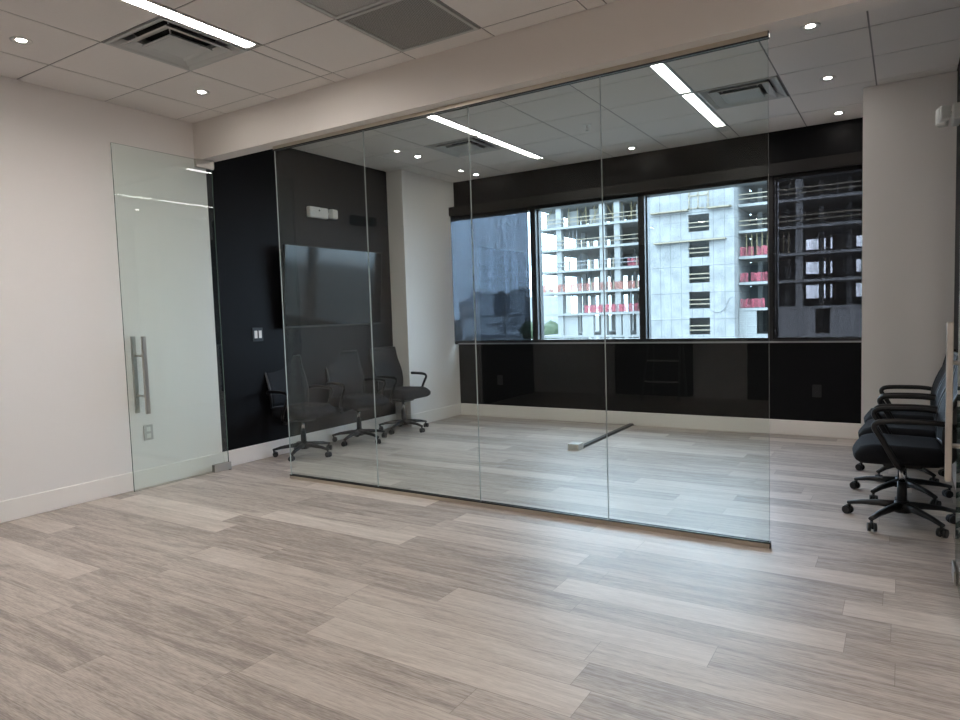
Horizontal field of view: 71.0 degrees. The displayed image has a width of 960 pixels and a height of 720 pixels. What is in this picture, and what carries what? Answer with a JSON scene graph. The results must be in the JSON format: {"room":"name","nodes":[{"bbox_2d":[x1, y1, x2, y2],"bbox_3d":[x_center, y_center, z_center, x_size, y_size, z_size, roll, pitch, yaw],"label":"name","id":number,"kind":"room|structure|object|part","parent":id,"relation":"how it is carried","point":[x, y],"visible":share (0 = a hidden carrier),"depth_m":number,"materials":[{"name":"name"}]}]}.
{"room":"office","nodes":[
{"label":"office","id":0,"kind":"room"},
{"bbox_2d":[0,76,395,500],"bbox_3d":[-3.146,-0.488,4.969,0.150,3.148,10.016,1,5,32],"label":"wall","id":1,"kind":"structure","parent":0,"point":[64,413],"depth_m":5.49,"materials":[{"name":"white paint"}]},
{"bbox_2d":[143,424,153,440],"bbox_3d":[-2.716,0.594,5.518,0.009,0.124,0.080,1,5,32],"label":"power outlet","id":2,"kind":"object","parent":1,"relation":"attached to","point":[148,429],"visible":1,"depth_m":5.51,"materials":[{"name":"grey plastic"}]},
{"bbox_2d":[110,142,231,491],"bbox_3d":[-2.533,-0.344,5.613,0.166,2.735,0.909,1,5,32],"label":"door","id":3,"kind":"structure","parent":1,"relation":"in","point":[198,163],"depth_m":5.38,"materials":[{"name":"grey"}]},
{"bbox_3d":[-2.738,0.120,5.378,0.076,0.615,0.034,1,5,32],"label":"pull handle","id":4,"kind":"part","parent":3,"relation":"part of","materials":[{"name":"silver metal"}]},
{"bbox_3d":[-2.663,0.120,5.331,0.076,0.615,0.034,1,5,32],"label":"pull handle","id":5,"kind":"part","parent":3,"relation":"part of","materials":[{"name":"silver metal"}]},
{"bbox_2d":[0,414,395,522],"bbox_3d":[-2.866,0.985,5.282,0.016,0.150,6.924,1,5,32],"label":"baseboard","id":6,"kind":"structure","parent":1,"relation":"attached to","point":[46,501],"depth_m":5.52,"materials":[{"name":"white paint"}]},
{"bbox_2d":[252,327,262,340],"bbox_3d":[-2.125,-0.245,6.441,0.013,0.130,0.124,1,5,32],"label":"light switch","id":7,"kind":"object","parent":1,"relation":"attached to","point":[257,333],"visible":1,"depth_m":6.44,"materials":[{"name":"white plastic"}]},
{"bbox_2d":[306,206,337,219],"bbox_3d":[-1.651,-1.547,7.091,0.104,0.110,0.383,1,5,32],"label":"emergency light","id":8,"kind":"object","parent":1,"relation":"attached to","point":[314,212],"visible":1,"depth_m":7.07,"materials":[{"name":"white plastic"}]},
{"bbox_2d":[282,244,381,327],"bbox_3d":[-1.558,-0.776,7.211,0.141,0.820,1.450,1,5,32],"label":"television","id":9,"kind":"object","parent":1,"relation":"attached to","point":[322,286],"visible":0.98,"depth_m":7.09,"materials":[{"name":"black"}]},
{"bbox_2d":[396,414,411,426],"bbox_3d":[-0.923,0.730,8.148,0.250,0.150,0.016,1,5,32],"label":"baseboard","id":10,"kind":"structure","parent":1,"relation":"attached to","point":[398,416],"depth_m":8.11,"materials":[{"name":"white paint"}]},
{"bbox_2d":[386,169,460,414],"bbox_3d":[-0.686,-0.756,8.516,0.234,3.048,1.076,1,5,32],"label":"wall pillar","id":11,"kind":"structure","parent":0,"point":[418,205],"depth_m":8.28,"materials":[{"name":"white paint"}]},
{"bbox_2d":[411,403,460,426],"bbox_3d":[-0.538,0.691,8.540,0.016,0.150,1.060,1,5,32],"label":"baseboard","id":12,"kind":"structure","parent":11,"relation":"attached to","point":[433,415],"depth_m":8.54,"materials":[{"name":"white paint"}]},
{"bbox_2d":[0,414,959,719],"bbox_3d":[0.160,1.175,3.033,7.837,0.120,10.016,1,5,32],"label":"floor","id":13,"kind":"structure","parent":0,"point":[250,590],"depth_m":3.23,"materials":[{"name":"plastic"}]},
{"bbox_2d":[265,355,335,461],"bbox_3d":[-1.723,0.447,6.590,0.636,0.972,0.608,1,5,38],"label":"office chair","id":14,"kind":"object","parent":13,"relation":"on","point":[301,410],"visible":0.97,"depth_m":6.57,"materials":[{"name":"black fabric"}]},
{"bbox_3d":[-1.915,0.440,6.412,0.405,0.307,0.076,1,5,38],"label":"armrest","id":15,"kind":"part","parent":14,"relation":"part of","materials":[{"name":"black plastic"}]},
{"bbox_3d":[-1.940,0.210,6.710,0.137,0.475,0.441,1,5,38],"label":"backrest","id":16,"kind":"part","parent":14,"relation":"part of","materials":[{"name":"black fabric"}]},
{"bbox_3d":[-1.939,0.210,6.708,0.143,0.501,0.467,1,5,38],"label":"frame","id":17,"kind":"part","parent":14,"relation":"part of","materials":[{"name":"black plastic"}]},
{"bbox_3d":[-1.718,0.494,6.561,0.475,0.115,0.478,1,5,38],"label":"seat","id":18,"kind":"part","parent":14,"relation":"part of","materials":[{"name":"black fabric"}]},
{"bbox_3d":[-1.625,0.406,6.779,0.405,0.307,0.076,1,5,38],"label":"armrest","id":19,"kind":"part","parent":14,"relation":"part of","materials":[{"name":"black plastic"}]},
{"bbox_2d":[325,350,387,446],"bbox_3d":[-1.299,0.390,7.229,0.643,0.972,0.616,2,5,44],"label":"office chair","id":20,"kind":"object","parent":13,"relation":"on","point":[347,380],"visible":0.98,"depth_m":7.26,"materials":[{"name":"black plastic"}]},
{"bbox_3d":[-1.503,0.381,7.081,0.405,0.307,0.076,2,5,44],"label":"armrest","id":21,"kind":"part","parent":20,"relation":"part of","materials":[{"name":"black plastic"}]},
{"bbox_3d":[-1.496,0.151,7.379,0.137,0.475,0.441,2,5,44],"label":"backrest","id":22,"kind":"part","parent":20,"relation":"part of","materials":[{"name":"black fabric"}]},
{"bbox_3d":[-1.495,0.151,7.378,0.143,0.501,0.467,2,5,44],"label":"frame","id":23,"kind":"part","parent":20,"relation":"part of","materials":[{"name":"black plastic"}]},
{"bbox_3d":[-1.293,0.436,7.210,0.475,0.115,0.478,2,5,44],"label":"seat","id":24,"kind":"part","parent":20,"relation":"part of","materials":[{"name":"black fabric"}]},
{"bbox_3d":[-1.177,0.348,7.416,0.405,0.307,0.076,2,5,44],"label":"armrest","id":25,"kind":"part","parent":20,"relation":"part of","materials":[{"name":"black plastic"}]},
{"bbox_2d":[369,346,430,434],"bbox_3d":[-0.897,0.337,7.833,0.645,0.972,0.610,1,5,34],"label":"office chair","id":26,"kind":"object","parent":13,"relation":"on","point":[387,366],"visible":0.93,"depth_m":7.85,"materials":[{"name":"black plastic"}]},
{"bbox_3d":[-1.112,0.099,7.959,0.143,0.501,0.467,1,5,34],"label":"frame","id":27,"kind":"part","parent":26,"relation":"part of","materials":[{"name":"black plastic"}]},
{"bbox_3d":[-1.066,0.328,7.664,0.405,0.307,0.076,1,5,34],"label":"armrest","id":28,"kind":"part","parent":26,"relation":"part of","materials":[{"name":"black plastic"}]},
{"bbox_3d":[-1.113,0.099,7.960,0.137,0.475,0.441,1,5,34],"label":"backrest","id":29,"kind":"part","parent":26,"relation":"part of","materials":[{"name":"black"}]},
{"bbox_3d":[-0.880,0.382,7.827,0.475,0.115,0.478,1,5,34],"label":"seat","id":30,"kind":"part","parent":26,"relation":"part of","materials":[{"name":"black fabric"}]},
{"bbox_3d":[-0.803,0.293,8.051,0.405,0.307,0.076,1,5,34],"label":"armrest","id":31,"kind":"part","parent":26,"relation":"part of","materials":[{"name":"black plastic"}]},
{"bbox_2d":[290,474,770,548],"bbox_3d":[-0.001,0.992,4.667,3.747,0.034,0.036,1,5,32],"label":"channel","id":32,"kind":"object","parent":13,"relation":"on","point":[732,539],"visible":1,"depth_m":4.34,"materials":[{"name":"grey metal"}]},
{"bbox_2d":[274,131,377,479],"bbox_3d":[-1.225,-0.357,5.320,0.953,2.692,0.010,1,5,32],"label":"glass panel","id":33,"kind":"object","parent":32,"relation":"on","point":[359,131],"visible":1,"depth_m":5.53,"materials":[{"name":"grey"}]},
{"bbox_2d":[363,107,480,500],"bbox_3d":[-0.429,-0.349,4.819,0.923,2.692,0.010,1,5,32],"label":"glass panel","id":34,"kind":"object","parent":32,"relation":"on","point":[464,107],"visible":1,"depth_m":5.01,"materials":[{"name":"grey"}]},
{"bbox_2d":[468,76,608,518],"bbox_3d":[0.358,-0.341,4.324,0.930,2.692,0.010,1,5,32],"label":"glass panel","id":35,"kind":"object","parent":32,"relation":"on","point":[599,76],"visible":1,"depth_m":4.50,"materials":[{"name":"grey"}]},
{"bbox_2d":[600,38,769,526],"bbox_3d":[1.146,-0.333,3.829,0.925,2.692,0.010,1,5,32],"label":"glass panel","id":36,"kind":"object","parent":32,"relation":"on","point":[765,38],"visible":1,"depth_m":3.99,"materials":[{"name":"grey"}]},
{"bbox_2d":[568,442,582,449],"bbox_3d":[0.919,0.828,6.483,0.116,0.060,0.123,1,5,32],"label":"outlet box","id":37,"kind":"object","parent":13,"relation":"on","point":[572,445],"visible":1,"depth_m":6.44,"materials":[{"name":"silver metal"}]},
{"bbox_3d":[0.887,0.832,6.432,0.080,0.036,0.002,1,5,32],"label":"socket plate","id":38,"kind":"part","parent":37,"relation":"part of","materials":[{"name":"grey"}]},
{"bbox_2d":[583,423,633,447],"bbox_3d":[1.360,0.790,7.136,0.068,0.018,1.450,1,5,32],"label":"cable cover","id":39,"kind":"object","parent":13,"relation":"on","point":[622,428],"visible":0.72,"depth_m":7.07,"materials":[{"name":"black plastic"}]},
{"bbox_2d":[842,359,957,537],"bbox_3d":[2.510,0.485,4.002,0.636,0.972,0.589,0,4,30],"label":"office chair","id":40,"kind":"object","parent":13,"relation":"on","point":[900,452],"visible":0.88,"depth_m":3.89,"materials":[{"name":"black plastic"}]},
{"bbox_3d":[2.485,0.530,4.003,0.475,0.115,0.478,0,4,30],"label":"seat","id":41,"kind":"part","parent":40,"relation":"part of","materials":[{"name":"black fabric"}]},
{"bbox_3d":[2.655,0.443,4.169,0.405,0.307,0.076,0,4,30],"label":"armrest","id":42,"kind":"part","parent":40,"relation":"part of","materials":[{"name":"black plastic"}]},
{"bbox_3d":[2.419,0.478,3.764,0.405,0.307,0.076,0,4,30],"label":"armrest","id":43,"kind":"part","parent":40,"relation":"part of","materials":[{"name":"black plastic"}]},
{"bbox_3d":[2.708,0.253,3.849,0.143,0.501,0.467,0,4,30],"label":"frame","id":44,"kind":"part","parent":40,"relation":"part of","materials":[{"name":"black plastic"}]},
{"bbox_3d":[2.710,0.253,3.848,0.137,0.475,0.441,0,4,30],"label":"backrest","id":45,"kind":"part","parent":40,"relation":"part of","materials":[{"name":"black"}]},
{"bbox_2d":[850,352,957,505],"bbox_3d":[2.851,0.438,4.541,0.636,0.972,0.589,1,5,33],"label":"office chair","id":46,"kind":"object","parent":13,"relation":"on","point":[898,429],"visible":0.38,"depth_m":4.48,"materials":[{"name":"black plastic"}]},
{"bbox_3d":[2.825,0.483,4.544,0.475,0.115,0.478,1,5,33],"label":"seat","id":47,"kind":"part","parent":46,"relation":"part of","materials":[{"name":"black fabric"}]},
{"bbox_3d":[2.748,0.431,4.309,0.405,0.307,0.076,1,5,33],"label":"armrest","id":48,"kind":"part","parent":46,"relation":"part of","materials":[{"name":"black plastic"}]},
{"bbox_3d":[3.004,0.396,4.700,0.405,0.307,0.076,1,5,33],"label":"armrest","id":49,"kind":"part","parent":46,"relation":"part of","materials":[{"name":"black plastic"}]},
{"bbox_3d":[3.043,0.206,4.377,0.137,0.475,0.441,1,5,33],"label":"backrest","id":50,"kind":"part","parent":46,"relation":"part of","materials":[{"name":"black fabric"}]},
{"bbox_3d":[3.042,0.206,4.378,0.143,0.501,0.467,1,5,33],"label":"frame","id":51,"kind":"part","parent":46,"relation":"part of","materials":[{"name":"black plastic"}]},
{"bbox_2d":[855,347,956,481],"bbox_3d":[3.189,0.391,5.071,0.636,0.972,0.589,0,5,31],"label":"office chair","id":52,"kind":"object","parent":13,"relation":"on","point":[940,376],"visible":0.37,"depth_m":4.99,"materials":[{"name":"black plastic"}]},
{"bbox_3d":[3.164,0.437,5.072,0.475,0.115,0.478,0,4,31],"label":"seat","id":53,"kind":"part","parent":52,"relation":"part of","materials":[{"name":"black fabric"}]},
{"bbox_3d":[3.337,0.349,5.235,0.405,0.307,0.076,0,4,31],"label":"armrest","id":54,"kind":"part","parent":52,"relation":"part of","materials":[{"name":"black plastic"}]},
{"bbox_3d":[3.095,0.384,4.835,0.405,0.307,0.076,0,4,31],"label":"armrest","id":55,"kind":"part","parent":52,"relation":"part of","materials":[{"name":"black plastic"}]},
{"bbox_3d":[3.385,0.159,4.914,0.143,0.501,0.467,0,4,31],"label":"frame","id":56,"kind":"part","parent":52,"relation":"part of","materials":[{"name":"black plastic"}]},
{"bbox_3d":[3.387,0.159,4.913,0.137,0.475,0.441,0,4,31],"label":"backrest","id":57,"kind":"part","parent":52,"relation":"part of","materials":[{"name":"black fabric"}]},
{"bbox_2d":[0,0,959,182],"bbox_3d":[0.071,-2.008,2.840,7.837,0.157,10.066,1,5,32],"label":"ceiling","id":58,"kind":"structure","parent":0,"point":[301,48],"depth_m":4.83,"materials":[{"name":"tile"}]},
{"bbox_2d":[9,36,32,44],"bbox_3d":[-2.755,-1.917,4.043,0.120,0.004,0.120,1,5,32],"label":"recessed light","id":59,"kind":"object","parent":58,"relation":"in","point":[19,40],"visible":1,"depth_m":4.04,"materials":[{"name":"silver metal"}]},
{"bbox_2d":[103,16,247,70],"bbox_3d":[-1.889,-1.989,4.197,0.596,0.101,0.596,1,5,32],"label":"ceiling vent","id":60,"kind":"object","parent":58,"relation":"in","point":[161,39],"visible":0.89,"depth_m":4.20,"materials":[{"name":"grey metal"}]},
{"bbox_3d":[-1.888,-1.953,4.199,0.300,0.028,0.300,1,5,32],"label":"plate","id":61,"kind":"part","parent":60,"relation":"part of","materials":[{"name":"grey metal"}]},
{"bbox_2d":[119,0,259,49],"bbox_3d":[-1.717,-1.960,3.777,0.120,0.063,1.100,1,5,32],"label":"strip light","id":62,"kind":"object","parent":58,"relation":"attached to","point":[151,6],"visible":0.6,"depth_m":3.88,"materials":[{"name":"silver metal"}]},
{"bbox_2d":[193,89,209,94],"bbox_3d":[-2.086,-2.006,5.048,0.120,0.004,0.120,1,5,32],"label":"recessed light","id":63,"kind":"object","parent":58,"relation":"in","point":[199,92],"visible":1,"depth_m":5.05,"materials":[{"name":"silver metal"}]},
{"bbox_2d":[298,0,388,18],"bbox_3d":[-0.737,-1.956,3.474,0.592,0.034,0.592,1,5,32],"label":"ceiling vent","id":64,"kind":"object","parent":58,"relation":"in","point":[336,9],"visible":1,"depth_m":3.72,"materials":[{"name":"grey metal"}]},
{"bbox_2d":[338,0,478,51],"bbox_3d":[-0.413,-2.001,3.989,0.592,0.034,0.592,1,5,32],"label":"ceiling vent","id":65,"kind":"object","parent":58,"relation":"in","point":[402,25],"visible":0.84,"depth_m":3.98,"materials":[{"name":"grey metal"}]},
{"bbox_2d":[426,115,483,135],"bbox_3d":[-0.340,-2.152,5.962,0.120,0.063,1.220,1,5,32],"label":"strip light","id":66,"kind":"object","parent":58,"relation":"attached to","point":[437,118],"visible":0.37,"depth_m":6.13,"materials":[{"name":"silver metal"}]},
{"bbox_2d":[425,136,504,156],"bbox_3d":[-0.152,-2.231,6.956,0.596,0.101,0.596,1,5,32],"label":"ceiling vent","id":67,"kind":"object","parent":58,"relation":"in","point":[459,147],"visible":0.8,"depth_m":6.97,"materials":[{"name":"grey metal"}]},
{"bbox_3d":[-0.151,-2.195,6.959,0.300,0.028,0.300,1,5,32],"label":"plate","id":68,"kind":"part","parent":67,"relation":"part of","materials":[{"name":"grey metal"}]},
{"bbox_2d":[474,133,549,160],"bbox_3d":[0.369,-2.251,7.089,0.120,0.063,1.410,1,5,32],"label":"strip light","id":69,"kind":"object","parent":58,"relation":"attached to","point":[486,137],"visible":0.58,"depth_m":7.01,"materials":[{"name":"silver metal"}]},
{"bbox_2d":[479,135,537,156],"bbox_3d":[0.319,-2.225,7.010,0.084,0.008,1.170,1,5,32],"label":"diffuser","id":70,"kind":"object","parent":69,"relation":"attached to","point":[491,139],"depth_m":6.96,"materials":[{"name":"white plastic"}]},
{"bbox_3d":[0.695,-2.274,7.606,0.120,0.010,0.187,1,5,32],"label":"blank plate","id":71,"kind":"part","parent":69,"relation":"part of","materials":[{"name":"silver metal"}]},
{"bbox_2d":[583,123,590,131],"bbox_3d":[0.998,-2.159,6.269,0.080,0.062,0.080,1,5,32],"label":"sprinkler","id":72,"kind":"object","parent":58,"relation":"attached to","point":[588,124],"visible":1,"depth_m":6.26,"materials":[{"name":"grey metal"}]},
{"bbox_2d":[649,63,693,94],"bbox_3d":[1.336,-2.135,4.909,0.120,0.063,1.220,1,5,32],"label":"strip light","id":73,"kind":"object","parent":58,"relation":"attached to","point":[664,71],"visible":0.43,"depth_m":5.09,"materials":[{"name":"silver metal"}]},
{"bbox_2d":[679,91,731,131],"bbox_3d":[2.045,-2.234,6.035,0.120,0.063,1.410,1,5,32],"label":"strip light","id":74,"kind":"object","parent":58,"relation":"attached to","point":[693,99],"visible":0.67,"depth_m":5.95,"materials":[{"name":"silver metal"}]},
{"bbox_2d":[684,94,723,125],"bbox_3d":[1.995,-2.208,5.956,0.084,0.008,1.170,1,5,32],"label":"diffuser","id":75,"kind":"object","parent":74,"relation":"attached to","point":[695,101],"depth_m":5.91,"materials":[{"name":"white plastic"}]},
{"bbox_3d":[2.371,-2.257,6.553,0.120,0.010,0.187,1,5,32],"label":"blank plate","id":76,"kind":"part","parent":74,"relation":"part of","materials":[{"name":"silver metal"}]},
{"bbox_2d":[696,75,787,109],"bbox_3d":[2.151,-2.208,5.509,0.596,0.101,0.596,1,5,32],"label":"ceiling vent","id":77,"kind":"object","parent":58,"relation":"in","point":[768,88],"visible":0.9,"depth_m":5.50,"materials":[{"name":"grey metal"}]},
{"bbox_3d":[2.152,-2.171,5.511,0.300,0.028,0.300,1,5,32],"label":"plate","id":78,"kind":"part","parent":77,"relation":"part of","materials":[{"name":"grey metal"}]},
{"bbox_2d":[800,22,820,30],"bbox_3d":[2.063,-2.083,4.206,0.120,0.004,0.120,1,5,32],"label":"recessed light","id":79,"kind":"object","parent":58,"relation":"in","point":[814,25],"visible":0.94,"depth_m":4.21,"materials":[{"name":"silver metal"}]},
{"bbox_2d":[819,75,836,80],"bbox_3d":[2.679,-2.169,5.185,0.120,0.004,0.120,1,5,32],"label":"recessed light","id":80,"kind":"object","parent":58,"relation":"in","point":[831,77],"visible":1,"depth_m":5.19,"materials":[{"name":"silver metal"}]},
{"bbox_2d":[831,111,845,114],"bbox_3d":[3.277,-2.253,6.153,0.120,0.004,0.120,1,5,32],"label":"recessed light","id":81,"kind":"object","parent":58,"relation":"in","point":[840,112],"visible":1,"depth_m":6.16,"materials":[{"name":"silver metal"}]},
{"bbox_2d":[530,290,570,323],"bbox_3d":[22.475,-14.165,221.525,12.000,17.700,10.120,1,5,32],"label":"sky","id":82,"kind":"structure","parent":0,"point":[550,302],"depth_m":215.88,"materials":[{"name":"grey"}]},
{"bbox_2d":[192,0,911,161],"bbox_3d":[0.737,-1.912,3.900,7.537,0.413,0.142,1,5,32],"label":"ceiling beam","id":83,"kind":"structure","parent":0,"point":[620,32],"depth_m":4.16,"materials":[{"name":"white paint"}]},
{"bbox_2d":[273,30,769,151],"bbox_3d":[-0.088,-1.702,4.486,3.747,0.033,0.036,1,5,32],"label":"channel","id":84,"kind":"object","parent":83,"relation":"attached to","point":[765,34],"visible":1,"depth_m":4.15,"materials":[{"name":"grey metal"}]},
{"bbox_2d":[453,117,862,423],"bbox_3d":[1.911,-0.830,7.635,5.567,3.148,0.232,1,5,32],"label":"wall","id":85,"kind":"structure","parent":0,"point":[743,380],"depth_m":7.39,"materials":[{"name":"black paint"}]},
{"bbox_2d":[450,207,530,342],"bbox_3d":[0.081,-1.038,8.537,1.232,1.642,0.012,1,5,32],"label":"roller shade","id":86,"kind":"object","parent":85,"relation":"attached to","point":[500,238],"visible":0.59,"depth_m":8.49,"materials":[{"name":"black fabric"}]},
{"bbox_2d":[458,206,535,342],"bbox_3d":[0.113,-1.058,8.695,1.392,1.665,0.160,1,5,32],"label":"window","id":87,"kind":"structure","parent":85,"relation":"in","point":[533,340],"depth_m":8.27,"materials":[{"name":"black metal"}]},
{"bbox_2d":[497,375,502,384],"bbox_3d":[0.257,0.257,8.642,0.080,0.124,0.009,1,5,32],"label":"power outlet","id":88,"kind":"object","parent":85,"relation":"attached to","point":[499,377],"visible":1,"depth_m":8.64,"materials":[{"name":"black plastic"}]},
{"bbox_2d":[532,192,642,342],"bbox_3d":[1.278,-1.046,7.962,1.360,1.665,0.160,1,5,32],"label":"window","id":89,"kind":"structure","parent":85,"relation":"in","point":[536,210],"depth_m":8.14,"materials":[{"name":"black metal"}]},
{"bbox_2d":[449,151,862,216],"bbox_3d":[1.620,-1.900,7.523,4.706,0.115,0.130,1,5,32],"label":"fascia","id":90,"kind":"object","parent":85,"relation":"attached to","point":[855,158],"visible":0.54,"depth_m":7.17,"materials":[{"name":"black metal"}]},
{"bbox_2d":[461,403,860,438],"bbox_3d":[1.734,0.671,7.745,4.709,0.150,0.016,1,5,32],"label":"baseboard","id":91,"kind":"structure","parent":85,"relation":"attached to","point":[756,425],"depth_m":7.45,"materials":[{"name":"white paint"}]},
{"bbox_2d":[641,176,771,341],"bbox_3d":[2.423,-1.034,7.242,1.345,1.665,0.160,1,5,32],"label":"window","id":92,"kind":"structure","parent":85,"relation":"in","point":[645,213],"depth_m":7.33,"materials":[{"name":"black metal"}]},
{"bbox_2d":[812,385,820,396],"bbox_3d":[3.352,0.308,6.698,0.080,0.124,0.009,1,5,32],"label":"power outlet","id":93,"kind":"object","parent":85,"relation":"attached to","point":[816,389],"visible":1,"depth_m":6.70,"materials":[{"name":"black plastic"}]},
{"bbox_2d":[771,164,862,340],"bbox_3d":[3.350,-1.025,6.659,0.846,1.665,0.160,1,5,32],"label":"window","id":94,"kind":"structure","parent":85,"relation":"in","point":[858,164],"depth_m":6.80,"materials":[{"name":"black metal"}]},
{"bbox_2d":[773,165,862,340],"bbox_3d":[3.278,-1.006,6.527,0.815,1.642,0.012,1,5,32],"label":"roller shade","id":95,"kind":"object","parent":85,"relation":"attached to","point":[817,215],"visible":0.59,"depth_m":6.53,"materials":[{"name":"black fabric"}]},
{"bbox_2d":[861,71,957,426],"bbox_3d":[3.679,-0.714,5.807,0.624,3.048,1.016,1,5,32],"label":"wall pillar","id":96,"kind":"structure","parent":0,"point":[909,193],"depth_m":5.36,"materials":[{"name":"white paint"}]},
{"bbox_2d":[953,59,959,424],"bbox_3d":[3.380,-0.674,4.604,0.150,3.148,3.671,1,5,32],"label":"wall","id":97,"kind":"structure","parent":0,"point":[957,214],"depth_m":4.98,"materials":[{"name":"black paint"}]},
{"bbox_2d":[935,102,959,127],"bbox_3d":[3.324,-1.733,4.782,0.152,0.110,0.276,1,5,32],"label":"emergency light","id":98,"kind":"object","parent":97,"relation":"attached to","point":[943,114],"visible":1,"depth_m":4.69,"materials":[{"name":"white plastic"}]},
{"bbox_2d":[944,265,959,598],"bbox_3d":[2.012,-0.299,2.778,0.166,2.735,0.891,1,5,32],"label":"door","id":99,"kind":"structure","parent":97,"relation":"in","point":[950,361],"depth_m":2.58,"materials":[{"name":"grey"}]},
{"bbox_3d":[1.821,0.162,2.565,0.076,0.615,0.034,1,5,32],"label":"pull handle","id":100,"kind":"part","parent":99,"relation":"part of","materials":[{"name":"silver metal"}]},
{"bbox_2d":[952,461,955,489],"bbox_3d":[3.058,0.862,4.273,0.016,0.150,2.434,1,5,32],"label":"baseboard","id":101,"kind":"structure","parent":97,"relation":"attached to","point":[954,463],"depth_m":4.78,"materials":[{"name":"white paint"}]},
{"label":"outside","id":102,"kind":"structure","parent":0,"visible":0},
{"bbox_2d":[589,315,639,338],"bbox_3d":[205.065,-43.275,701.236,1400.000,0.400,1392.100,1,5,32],"label":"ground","id":103,"kind":"structure","parent":102,"point":[596,317],"depth_m":473.37,"materials":[{"name":"white"}]},
{"bbox_2d":[531,320,557,338],"bbox_3d":[11.045,-2.508,118.782,6.889,8.982,6.398,1,5,32],"label":"tree","id":104,"kind":"object","parent":103,"relation":"on","point":[550,321],"visible":0.08,"depth_m":117.92,"materials":[{"name":"green plant"}]},
{"bbox_2d":[544,324,577,338],"bbox_3d":[13.572,-1.971,114.413,6.958,8.335,7.071,1,5,32],"label":"tree","id":105,"kind":"object","parent":103,"relation":"on","point":[551,329],"visible":0.09,"depth_m":112.53,"materials":[{"name":"green plant"}]},
{"bbox_2d":[541,183,767,338],"bbox_3d":[32.976,-10.399,83.846,51.600,28.000,23.900,1,5,32],"label":"building","id":106,"kind":"structure","parent":103,"relation":"on","point":[705,283],"depth_m":79.33,"materials":[{"name":"concrete"}]},
{"bbox_3d":[9.925,-19.089,92.887,1.600,2.100,0.150,1,5,32],"label":"form panel","id":107,"kind":"part","parent":106,"relation":"part of","materials":[{"name":"concrete"}]},
{"bbox_3d":[12.634,-19.061,91.184,1.600,2.100,0.150,1,5,32],"label":"form panel","id":108,"kind":"part","parent":106,"relation":"part of","materials":[{"name":"concrete"}]},
{"bbox_3d":[14.779,-15.388,87.797,16.100,0.090,0.070,1,5,32],"label":"guard rail","id":109,"kind":"part","parent":106,"relation":"part of","materials":[{"name":"grey metal"}]},
{"bbox_3d":[14.670,-18.778,87.569,16.100,0.090,0.070,1,5,32],"label":"guard rail","id":110,"kind":"part","parent":106,"relation":"part of","materials":[{"name":"grey metal"}]},
{"bbox_3d":[14.763,-15.886,87.764,16.100,0.090,0.070,1,5,32],"label":"guard rail","id":111,"kind":"part","parent":106,"relation":"part of","materials":[{"name":"grey metal"}]},
{"bbox_3d":[14.871,-12.526,87.990,16.100,0.090,0.070,1,5,32],"label":"guard rail","id":112,"kind":"part","parent":106,"relation":"part of","materials":[{"name":"grey metal"}]},
{"bbox_3d":[14.686,-18.280,87.603,16.100,0.090,0.070,1,5,32],"label":"guard rail","id":113,"kind":"part","parent":106,"relation":"part of","materials":[{"name":"grey metal"}]},
{"bbox_3d":[14.855,-13.024,87.957,16.100,0.090,0.070,1,5,32],"label":"guard rail","id":114,"kind":"part","parent":106,"relation":"part of","materials":[{"name":"grey metal"}]},
{"bbox_3d":[15.343,-19.034,89.481,1.600,2.100,0.150,1,5,32],"label":"form panel","id":115,"kind":"part","parent":106,"relation":"part of","materials":[{"name":"concrete"}]},
{"bbox_3d":[18.052,-19.007,87.778,1.600,2.100,0.150,1,5,32],"label":"form panel","id":116,"kind":"part","parent":106,"relation":"part of","materials":[{"name":"concrete"}]},
{"bbox_3d":[19.470,-7.559,86.863,0.120,2.600,0.120,1,5,32],"label":"shoring post","id":117,"kind":"part","parent":106,"relation":"part of","materials":[{"name":"grey"}]},
{"bbox_3d":[23.176,-17.859,75.279,9.600,0.060,0.050,1,5,32],"label":"guard rail","id":118,"kind":"part","parent":106,"relation":"part of","materials":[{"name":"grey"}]},
{"bbox_3d":[23.192,-17.360,75.313,9.600,0.060,0.050,1,5,32],"label":"guard rail","id":119,"kind":"part","parent":106,"relation":"part of","materials":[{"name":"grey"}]},
{"bbox_3d":[39.321,-17.796,68.550,24.700,0.100,0.080,1,5,32],"label":"guard rail","id":120,"kind":"part","parent":106,"relation":"part of","materials":[{"name":"grey metal"}]},
{"bbox_3d":[31.164,-12.969,75.756,0.100,2.570,0.100,1,5,32],"label":"shoring post","id":121,"kind":"part","parent":106,"relation":"part of","materials":[{"name":"brown"}]}
]}

